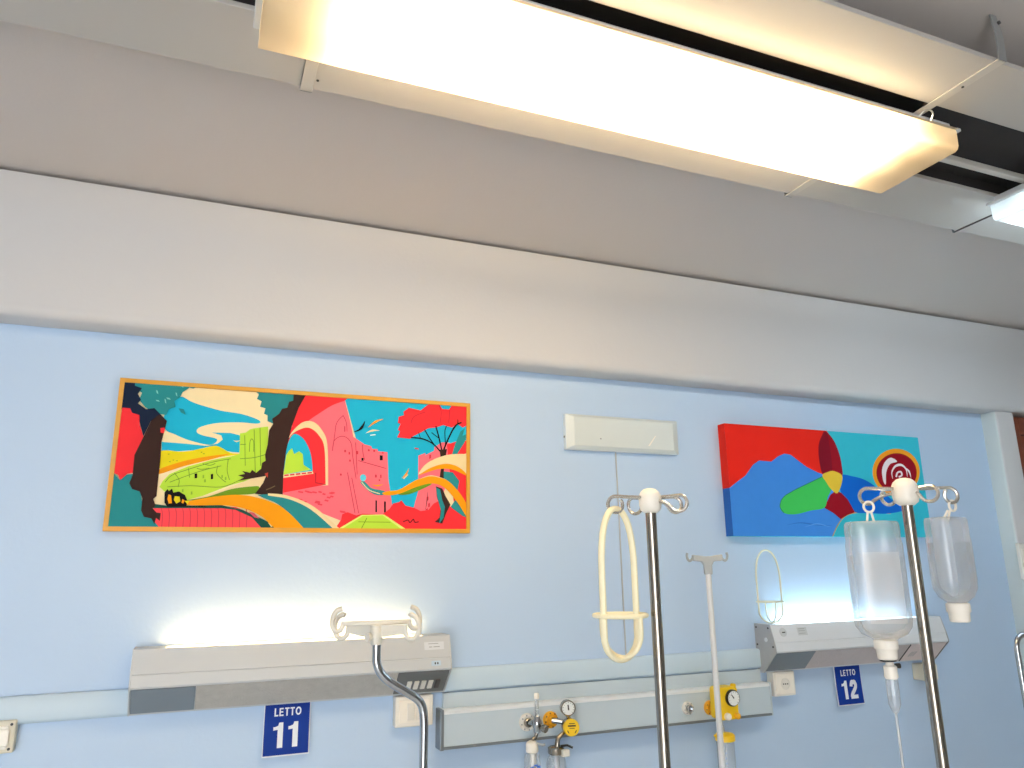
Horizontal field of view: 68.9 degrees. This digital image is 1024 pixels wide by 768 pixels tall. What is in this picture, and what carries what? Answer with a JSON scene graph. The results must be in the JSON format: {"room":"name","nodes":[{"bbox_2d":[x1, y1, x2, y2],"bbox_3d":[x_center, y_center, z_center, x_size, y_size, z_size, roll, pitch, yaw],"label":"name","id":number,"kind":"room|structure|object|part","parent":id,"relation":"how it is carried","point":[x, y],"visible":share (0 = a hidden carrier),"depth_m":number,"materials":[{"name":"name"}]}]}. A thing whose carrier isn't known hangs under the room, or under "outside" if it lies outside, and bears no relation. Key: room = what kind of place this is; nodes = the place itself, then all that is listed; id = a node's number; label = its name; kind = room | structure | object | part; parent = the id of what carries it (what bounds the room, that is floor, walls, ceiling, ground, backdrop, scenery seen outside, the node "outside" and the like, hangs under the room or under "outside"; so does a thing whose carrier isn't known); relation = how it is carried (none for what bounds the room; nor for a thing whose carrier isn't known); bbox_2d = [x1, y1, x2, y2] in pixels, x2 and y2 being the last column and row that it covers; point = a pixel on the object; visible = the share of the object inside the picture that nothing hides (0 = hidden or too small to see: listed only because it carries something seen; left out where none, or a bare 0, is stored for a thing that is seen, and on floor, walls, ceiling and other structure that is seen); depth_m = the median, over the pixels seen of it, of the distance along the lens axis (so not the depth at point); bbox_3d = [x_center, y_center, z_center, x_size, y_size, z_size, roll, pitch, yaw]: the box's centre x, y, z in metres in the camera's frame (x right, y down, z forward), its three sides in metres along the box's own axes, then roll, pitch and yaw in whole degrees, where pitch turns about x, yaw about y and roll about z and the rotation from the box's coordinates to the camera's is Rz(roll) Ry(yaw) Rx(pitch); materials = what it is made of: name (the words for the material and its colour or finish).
{"room":"hospital room","nodes":[
{"label":"hospital room","id":0,"kind":"room"},
{"bbox_2d":[0,323,1023,767],"bbox_3d":[-0.015,0.867,2.559,7.200,2.741,0.100,5,-15,-22],"label":"wall","id":1,"kind":"structure","parent":0,"point":[77,598],"depth_m":2.56,"materials":[{"name":"blue paint"}]},
{"bbox_2d":[0,719,17,753],"bbox_3d":[-1.331,0.908,1.918,0.094,0.079,0.039,5,-15,-22],"label":"double switch","id":2,"kind":"object","parent":1,"relation":"attached to","point":[8,728],"visible":1,"depth_m":1.92,"materials":[{"name":"white plastic"}]},
{"bbox_2d":[102,378,469,532],"bbox_3d":[-0.657,0.244,2.377,1.098,0.448,0.025,5,-15,-22],"label":"landscape painting","id":3,"kind":"object","parent":1,"relation":"attached to","point":[186,457],"visible":1,"depth_m":2.34,"materials":[{"name":"multicoloured paint"}]},
{"bbox_2d":[127,633,451,715],"bbox_3d":[-0.621,0.847,2.191,0.897,0.178,0.112,5,-15,-22],"label":"lamp","id":4,"kind":"object","parent":1,"relation":"attached to","point":[190,677],"visible":0.97,"depth_m":2.14,"materials":[{"name":"metal"}]},
{"bbox_3d":[-1.006,0.736,2.077,0.075,0.003,0.066,5,-15,-22],"label":"plate","id":5,"kind":"part","parent":4,"relation":"part of","materials":[{"name":"metal"}]},
{"bbox_3d":[-0.951,0.861,2.033,0.160,0.070,0.069,5,-15,-22],"label":"insert panel","id":6,"kind":"part","parent":4,"relation":"part of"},
{"bbox_2d":[261,702,310,757],"bbox_3d":[-0.659,1.008,2.182,0.132,0.144,0.009,5,-15,-22],"label":"sign","id":7,"kind":"object","parent":4,"relation":"hanging from","point":[286,727],"visible":0.99,"depth_m":2.18,"materials":[{"name":"blue plastic"}]},
{"bbox_2d":[406,681,411,687],"bbox_3d":[-0.317,0.925,2.290,0.014,0.029,0.029,5,-15,-22],"label":"switch","id":8,"kind":"object","parent":4,"relation":"attached to","point":[408,683],"depth_m":2.28,"materials":[{"name":"white plastic"}]},
{"bbox_2d":[413,681,418,689],"bbox_3d":[-0.296,0.927,2.298,0.014,0.029,0.029,5,-15,-22],"label":"switch","id":9,"kind":"object","parent":4,"relation":"attached to","point":[415,683],"depth_m":2.30,"materials":[{"name":"white plastic"}]},
{"bbox_3d":[-0.280,0.919,2.301,0.160,0.070,0.069,5,-15,-22],"label":"switch panel","id":10,"kind":"part","parent":4,"relation":"part of","materials":[{"name":"grey plastic"}]},
{"bbox_2d":[420,680,425,688],"bbox_3d":[-0.275,0.929,2.306,0.014,0.029,0.029,5,-15,-22],"label":"switch","id":11,"kind":"object","parent":4,"relation":"attached to","point":[422,682],"depth_m":2.30,"materials":[{"name":"white plastic"}]},
{"bbox_2d":[427,680,432,688],"bbox_3d":[-0.254,0.930,2.315,0.014,0.029,0.029,5,-15,-22],"label":"switch","id":12,"kind":"object","parent":4,"relation":"attached to","point":[429,682],"depth_m":2.31,"materials":[{"name":"white plastic"}]},
{"bbox_3d":[-0.252,0.800,2.377,0.075,0.003,0.066,5,-15,-22],"label":"plate","id":13,"kind":"part","parent":4,"relation":"part of","materials":[{"name":"metal"}]},
{"bbox_3d":[-0.242,0.813,2.317,0.063,0.022,0.008,5,-15,-22],"label":"label plate","id":14,"kind":"part","parent":4,"relation":"part of","materials":[{"name":"plastic"}]},
{"bbox_3d":[-0.233,0.859,2.295,0.030,0.014,0.004,5,-15,-22],"label":"socket plate","id":15,"kind":"part","parent":4,"relation":"part of","materials":[{"name":"paint"}]},
{"bbox_2d":[434,679,440,687],"bbox_3d":[-0.233,0.932,2.323,0.014,0.029,0.029,5,-15,-22],"label":"switch","id":16,"kind":"object","parent":4,"relation":"attached to","point":[437,682],"depth_m":2.32,"materials":[{"name":"grey plastic"}]},
{"bbox_2d":[0,648,760,723],"bbox_3d":[-1.183,0.865,2.002,4.605,0.069,0.021,5,-15,-22],"label":"trim","id":17,"kind":"structure","parent":1,"relation":"attached to","point":[52,707],"depth_m":2.46,"materials":[{"name":"paint"}]},
{"bbox_2d":[392,693,432,727],"bbox_3d":[-0.307,1.015,2.321,0.121,0.090,0.041,5,-15,-22],"label":"light switch","id":18,"kind":"object","parent":1,"relation":"attached to","point":[405,711],"visible":0.76,"depth_m":2.30,"materials":[{"name":"white plastic"}]},
{"bbox_2d":[0,169,1023,417],"bbox_3d":[0.010,-0.270,2.739,7.200,0.427,0.110,5,-15,-22],"label":"ceiling beam","id":19,"kind":"structure","parent":1,"relation":"attached to","point":[75,255],"depth_m":2.58,"materials":[{"name":"paint"}]},
{"bbox_2d":[4,169,1019,329],"bbox_3d":[0.004,-0.480,2.801,7.200,0.010,0.090,5,-15,-22],"label":"trim","id":20,"kind":"structure","parent":1,"relation":"attached to","point":[4,169],"depth_m":2.66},
{"bbox_2d":[435,669,772,750],"bbox_3d":[0.365,1.108,2.573,1.288,0.160,0.054,5,-15,-22],"label":"medical gas panel","id":21,"kind":"object","parent":1,"relation":"attached to","point":[473,718],"visible":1,"depth_m":2.52,"materials":[{"name":"paint"}]},
{"bbox_2d":[519,713,533,730],"bbox_3d":[0.051,1.093,2.407,0.054,0.054,0.022,5,-15,-22],"label":"outlet","id":22,"kind":"object","parent":21,"relation":"attached to","point":[525,717],"visible":0.81,"depth_m":2.40,"materials":[{"name":"plastic"}]},
{"bbox_2d":[524,718,531,727],"bbox_3d":[0.053,1.092,2.404,0.027,0.027,0.014,5,-15,-22],"label":"socket","id":23,"kind":"object","parent":22,"relation":"attached to","point":[525,719],"depth_m":2.40,"materials":[{"name":"metal"}]},
{"bbox_2d":[526,693,547,767],"bbox_3d":[0.069,1.145,2.347,0.082,0.320,0.059,-14,-19,43],"label":"flowmeter","id":24,"kind":"object","parent":21,"relation":"attached to","point":[531,745],"visible":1,"depth_m":2.35,"materials":[{"name":"silver metal"}]},
{"bbox_3d":[0.099,1.088,2.355,0.029,0.025,0.024,-12,-18,40],"label":"knob","id":25,"kind":"part","parent":24,"relation":"part of","materials":[{"name":"metal"}]},
{"bbox_2d":[543,711,557,727],"bbox_3d":[0.129,1.098,2.438,0.052,0.052,0.022,5,-15,-22],"label":"outlet","id":26,"kind":"object","parent":21,"relation":"attached to","point":[547,718],"visible":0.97,"depth_m":2.44,"materials":[{"name":"orange plastic"}]},
{"bbox_2d":[548,716,554,724],"bbox_3d":[0.130,1.097,2.435,0.026,0.026,0.014,5,-15,-22],"label":"socket","id":27,"kind":"object","parent":26,"relation":"attached to","point":[549,717],"depth_m":2.43,"materials":[{"name":"orange plastic"}]},
{"bbox_2d":[548,744,572,767],"bbox_3d":[0.146,1.224,2.335,0.078,0.180,0.062,-12,-18,38],"label":"jar","id":28,"kind":"object","parent":21,"relation":"attached to","point":[552,750],"visible":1,"depth_m":2.34,"materials":[{"name":"plastic"}]},
{"bbox_3d":[0.139,1.156,2.357,0.052,0.022,0.052,5,-15,-22],"label":"lid","id":29,"kind":"part","parent":28,"relation":"part of","materials":[{"name":"metal"}]},
{"bbox_2d":[552,699,579,746],"bbox_3d":[0.172,1.090,2.407,0.084,0.137,0.077,0,-14,-3],"label":"gauge","id":30,"kind":"object","parent":28,"relation":"on","point":[570,727],"visible":1,"depth_m":2.38,"materials":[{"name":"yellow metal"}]},
{"bbox_3d":[0.153,1.099,2.423,0.050,0.025,0.029,-3,-14,11],"label":"stem","id":31,"kind":"part","parent":30,"relation":"part of","materials":[{"name":"silver metal"}]},
{"bbox_2d":[567,723,576,733],"bbox_3d":[0.191,1.095,2.374,0.032,0.030,0.001,2,-14,-10],"label":"print","id":32,"kind":"object","parent":30,"relation":"attached to","point":[571,727],"depth_m":2.37,"materials":[{"name":"black plastic"}]},
{"bbox_3d":[0.173,1.143,2.353,0.038,0.014,0.007,-1,-14,0],"label":"lever","id":33,"kind":"part","parent":28,"relation":"part of","materials":[{"name":"black plastic"}]},
{"bbox_3d":[0.360,1.063,2.605,1.256,0.057,0.013,5,-15,-22],"label":"plate","id":34,"kind":"part","parent":21,"relation":"part of","materials":[{"name":"paint"}]},
{"bbox_2d":[682,701,693,714],"bbox_3d":[0.625,1.146,2.635,0.044,0.044,0.022,5,-15,-22],"label":"outlet","id":35,"kind":"object","parent":21,"relation":"attached to","point":[687,707],"visible":1,"depth_m":2.63,"materials":[{"name":"white plastic"}]},
{"bbox_2d":[686,705,692,711],"bbox_3d":[0.626,1.145,2.631,0.022,0.022,0.014,5,-15,-22],"label":"socket","id":36,"kind":"object","parent":35,"relation":"attached to","point":[689,708],"depth_m":2.63,"materials":[{"name":"silver metal"}]},
{"bbox_2d":[704,700,710,714],"bbox_3d":[0.713,1.159,2.669,0.050,0.050,0.022,5,-15,-22],"label":"outlet","id":37,"kind":"object","parent":21,"relation":"attached to","point":[707,707],"visible":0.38,"depth_m":2.66,"materials":[{"name":"orange plastic"}]},
{"bbox_2d":[709,683,740,720],"bbox_3d":[0.748,1.139,2.626,0.087,0.158,0.102,5,-15,-22],"label":"yellow regulator","id":38,"kind":"object","parent":21,"relation":"attached to","point":[729,696],"visible":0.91,"depth_m":2.60,"materials":[{"name":"plastic"}]},
{"bbox_3d":[0.747,1.151,2.579,0.024,0.024,0.013,5,-15,-22],"label":"switch knob","id":39,"kind":"part","parent":38,"relation":"part of","materials":[{"name":"white plastic"}]},
{"bbox_3d":[0.782,1.152,2.590,0.021,0.021,0.018,5,-15,-22],"label":"knob","id":40,"kind":"part","parent":38,"relation":"part of","materials":[{"name":"orange plastic"}]},
{"bbox_2d":[563,414,678,454],"bbox_3d":[0.420,0.193,2.836,0.492,0.133,0.037,5,-15,-22],"label":"wall fixture","id":41,"kind":"object","parent":1,"relation":"attached to","point":[580,432],"visible":1,"depth_m":2.81,"materials":[{"name":"grey plastic"}]},
{"bbox_2d":[615,452,626,654],"bbox_3d":[0.399,0.623,2.735,0.011,0.761,0.006,5,-15,-22],"label":"cable","id":42,"kind":"object","parent":1,"relation":"attached to","point":[615,452],"visible":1,"depth_m":2.73,"materials":[{"name":"grey"}]},
{"bbox_2d":[766,670,795,696],"bbox_3d":[1.029,1.142,2.849,0.102,0.087,0.046,5,-15,-22],"label":"wall socket","id":43,"kind":"object","parent":1,"relation":"attached to","point":[782,682],"visible":0.92,"depth_m":2.83,"materials":[{"name":"white plastic"}]},
{"bbox_2d":[718,423,931,536],"bbox_3d":[1.345,0.421,3.164,1.075,0.445,0.043,5,-15,-22],"label":"abstract canvas","id":44,"kind":"object","parent":1,"relation":"attached to","point":[777,481],"visible":0.97,"depth_m":3.10,"materials":[{"name":"paint"}]},
{"bbox_2d":[833,665,864,705],"bbox_3d":[1.344,1.202,2.975,0.137,0.146,0.009,5,-15,-22],"label":"sign","id":45,"kind":"object","parent":1,"relation":"attached to","point":[848,684],"visible":1,"depth_m":2.97,"materials":[{"name":"blue plastic"}]},
{"bbox_2d":[754,615,948,672],"bbox_3d":[1.376,1.036,2.984,0.906,0.178,0.112,5,-15,-22],"label":"lamp","id":46,"kind":"object","parent":1,"relation":"attached to","point":[798,645],"visible":0.93,"depth_m":2.91,"materials":[{"name":"metal"}]},
{"bbox_2d":[755,549,783,623],"bbox_3d":[0.995,0.783,2.892,0.104,0.279,0.104,5,-15,-22],"label":"holder","id":47,"kind":"object","parent":46,"relation":"on","point":[761,551],"visible":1,"depth_m":2.88,"materials":[{"name":"white plastic"}]},
{"bbox_3d":[1.058,1.051,2.830,0.188,0.070,0.069,5,-15,-22],"label":"insert panel","id":48,"kind":"part","parent":46,"relation":"part of","materials":[{"name":"grey metal"}]},
{"bbox_3d":[1.109,0.945,2.852,0.045,0.028,0.009,5,-15,-22],"label":"label plate","id":49,"kind":"part","parent":46,"relation":"part of","materials":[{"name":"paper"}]},
{"bbox_3d":[1.701,1.106,3.087,0.206,0.070,0.069,5,-15,-22],"label":"switch panel","id":50,"kind":"part","parent":46,"relation":"part of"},
{"bbox_2d":[912,662,937,680],"bbox_3d":[1.727,1.201,3.115,0.075,0.065,0.068,5,-15,-22],"label":"switch box","id":51,"kind":"object","parent":1,"relation":"attached to","point":[917,668],"visible":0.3,"depth_m":3.10,"materials":[{"name":"white plastic"}]},
{"bbox_2d":[980,411,1023,669],"bbox_3d":[2.380,1.262,3.370,0.123,2.303,0.075,5,-15,-22],"label":"trim","id":52,"kind":"structure","parent":1,"relation":"attached to","point":[1006,473],"depth_m":3.52,"materials":[{"name":"paint"}]},
{"bbox_2d":[1013,417,1023,476],"bbox_3d":[2.890,1.315,3.585,0.990,2.291,0.050,5,-15,-22],"label":"door","id":53,"kind":"structure","parent":1,"relation":"in","point":[1018,422],"depth_m":3.66,"materials":[{"name":"brown wood"}]},
{"bbox_2d":[1015,543,1023,578],"bbox_3d":[2.335,0.809,3.410,0.038,0.160,0.024,5,-15,-22],"label":"wall socket","id":54,"kind":"object","parent":1,"relation":"attached to","point":[1019,546],"visible":1,"depth_m":3.40,"materials":[{"name":"white plastic"}]},
{"bbox_2d":[0,0,1023,329],"bbox_3d":[0.921,-1.088,0.633,7.400,0.112,5.150,5,-15,-22],"label":"ceiling","id":55,"kind":"structure","parent":0,"point":[75,108],"depth_m":2.24,"materials":[{"name":"paint"}]},
{"bbox_2d":[0,0,1023,244],"bbox_3d":[0.463,-0.704,1.698,7.160,0.113,0.653,5,-15,-22],"label":"panel","id":56,"kind":"object","parent":55,"relation":"hanging from","point":[830,44],"visible":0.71,"depth_m":1.61,"materials":[{"name":"white metal"}]},
{"bbox_2d":[253,0,960,192],"bbox_3d":[0.295,-0.631,1.595,1.596,0.076,0.268,5,-15,-22],"label":"ceiling lamp","id":57,"kind":"object","parent":56,"relation":"attached to","point":[526,55],"visible":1,"depth_m":1.52,"materials":[{"name":"glowing translucent plastic diffuser"},{"name":"enamel"}]},
{"bbox_2d":[986,183,1023,226],"bbox_3d":[2.156,-0.471,2.337,1.579,0.076,0.268,5,-15,-22],"label":"ceiling lamp","id":58,"kind":"object","parent":56,"relation":"attached to","point":[1008,206],"visible":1,"depth_m":2.12,"materials":[{"name":"plastic"}]},
{"bbox_2d":[714,731,734,763],"bbox_3d":[0.722,1.276,2.544,0.090,0.163,0.068,5,-15,-22],"label":"jar","id":59,"kind":"object","parent":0,"point":[728,737],"visible":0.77,"depth_m":2.54,"materials":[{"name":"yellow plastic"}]},
{"bbox_3d":[0.732,1.212,2.564,0.068,0.026,0.068,5,-15,-22],"label":"lid","id":60,"kind":"part","parent":59,"relation":"part of","materials":[{"name":"yellow plastic"}]},
{"bbox_3d":[0.955,1.676,-0.048,7.200,0.100,5.150,5,-15,-22],"label":"floor","id":61,"kind":"structure","parent":0,"visible":0},
{"bbox_2d":[330,605,427,767],"bbox_3d":[-0.211,1.284,1.682,0.509,1.516,0.486,5,-15,-22],"label":"stand","id":62,"kind":"object","parent":61,"relation":"on","point":[373,631],"visible":1,"depth_m":1.77,"materials":[{"name":"silver metal"}]},
{"bbox_2d":[364,624,382,644],"bbox_3d":[-0.329,0.597,1.777,0.044,0.046,0.037,5,-15,-22],"label":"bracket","id":63,"kind":"object","parent":62,"relation":"attached to","point":[373,633],"depth_m":1.77,"materials":[{"name":"white plastic"}]},
{"bbox_2d":[606,488,688,767],"bbox_3d":[0.247,1.035,1.152,0.604,1.735,0.577,5,-15,-22],"label":"stand","id":64,"kind":"object","parent":61,"relation":"on","point":[650,502],"visible":1,"depth_m":1.28,"materials":[{"name":"metal"}]},
{"bbox_2d":[592,506,648,662],"bbox_3d":[0.184,0.343,1.287,0.096,0.262,0.096,5,-15,-22],"label":"holder","id":65,"kind":"object","parent":64,"relation":"hanging from","point":[603,615],"visible":1,"depth_m":1.27,"materials":[{"name":"beige plastic"}]},
{"bbox_2d":[686,552,727,767],"bbox_3d":[0.598,1.316,2.107,0.509,1.638,0.486,5,-15,-22],"label":"stand","id":66,"kind":"object","parent":61,"relation":"on","point":[707,561],"visible":1,"depth_m":2.21,"materials":[{"name":"grey plastic"}]},
{"bbox_2d":[858,478,959,767],"bbox_3d":[0.718,1.028,1.181,0.604,1.751,0.577,5,-15,-22],"label":"stand","id":67,"kind":"object","parent":61,"relation":"on","point":[904,492],"visible":1,"depth_m":1.31,"materials":[{"name":"metal"}]},
{"bbox_2d":[844,501,912,660],"bbox_3d":[0.653,0.347,1.332,0.094,0.275,0.057,-2,-14,4],"label":"bottle","id":68,"kind":"object","parent":67,"relation":"hanging from","point":[886,649],"visible":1,"depth_m":1.29,"materials":[{"name":"plastic"}]},
{"bbox_2d":[879,659,904,767],"bbox_3d":[0.656,0.778,1.226,0.046,0.622,0.027,-1,-14,2],"label":"drip","id":69,"kind":"object","parent":68,"relation":"hanging from","point":[890,668],"visible":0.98,"depth_m":1.29,"materials":[{"name":"clear plastic"}]},
{"bbox_2d":[923,499,976,622],"bbox_3d":[0.787,0.315,1.337,0.078,0.214,0.054,5,-15,-22],"label":"bottle","id":70,"kind":"object","parent":67,"relation":"hanging from","point":[957,612],"visible":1,"depth_m":1.30,"materials":[{"name":"plastic"}]},
{"bbox_2d":[1014,632,1023,707],"bbox_3d":[1.654,1.415,2.066,0.448,1.401,0.028,5,-15,-22],"label":"chrome rail","id":71,"kind":"object","parent":61,"relation":"on","point":[1019,636],"visible":1,"depth_m":2.13,"materials":[{"name":"silver metal"}]}
]}

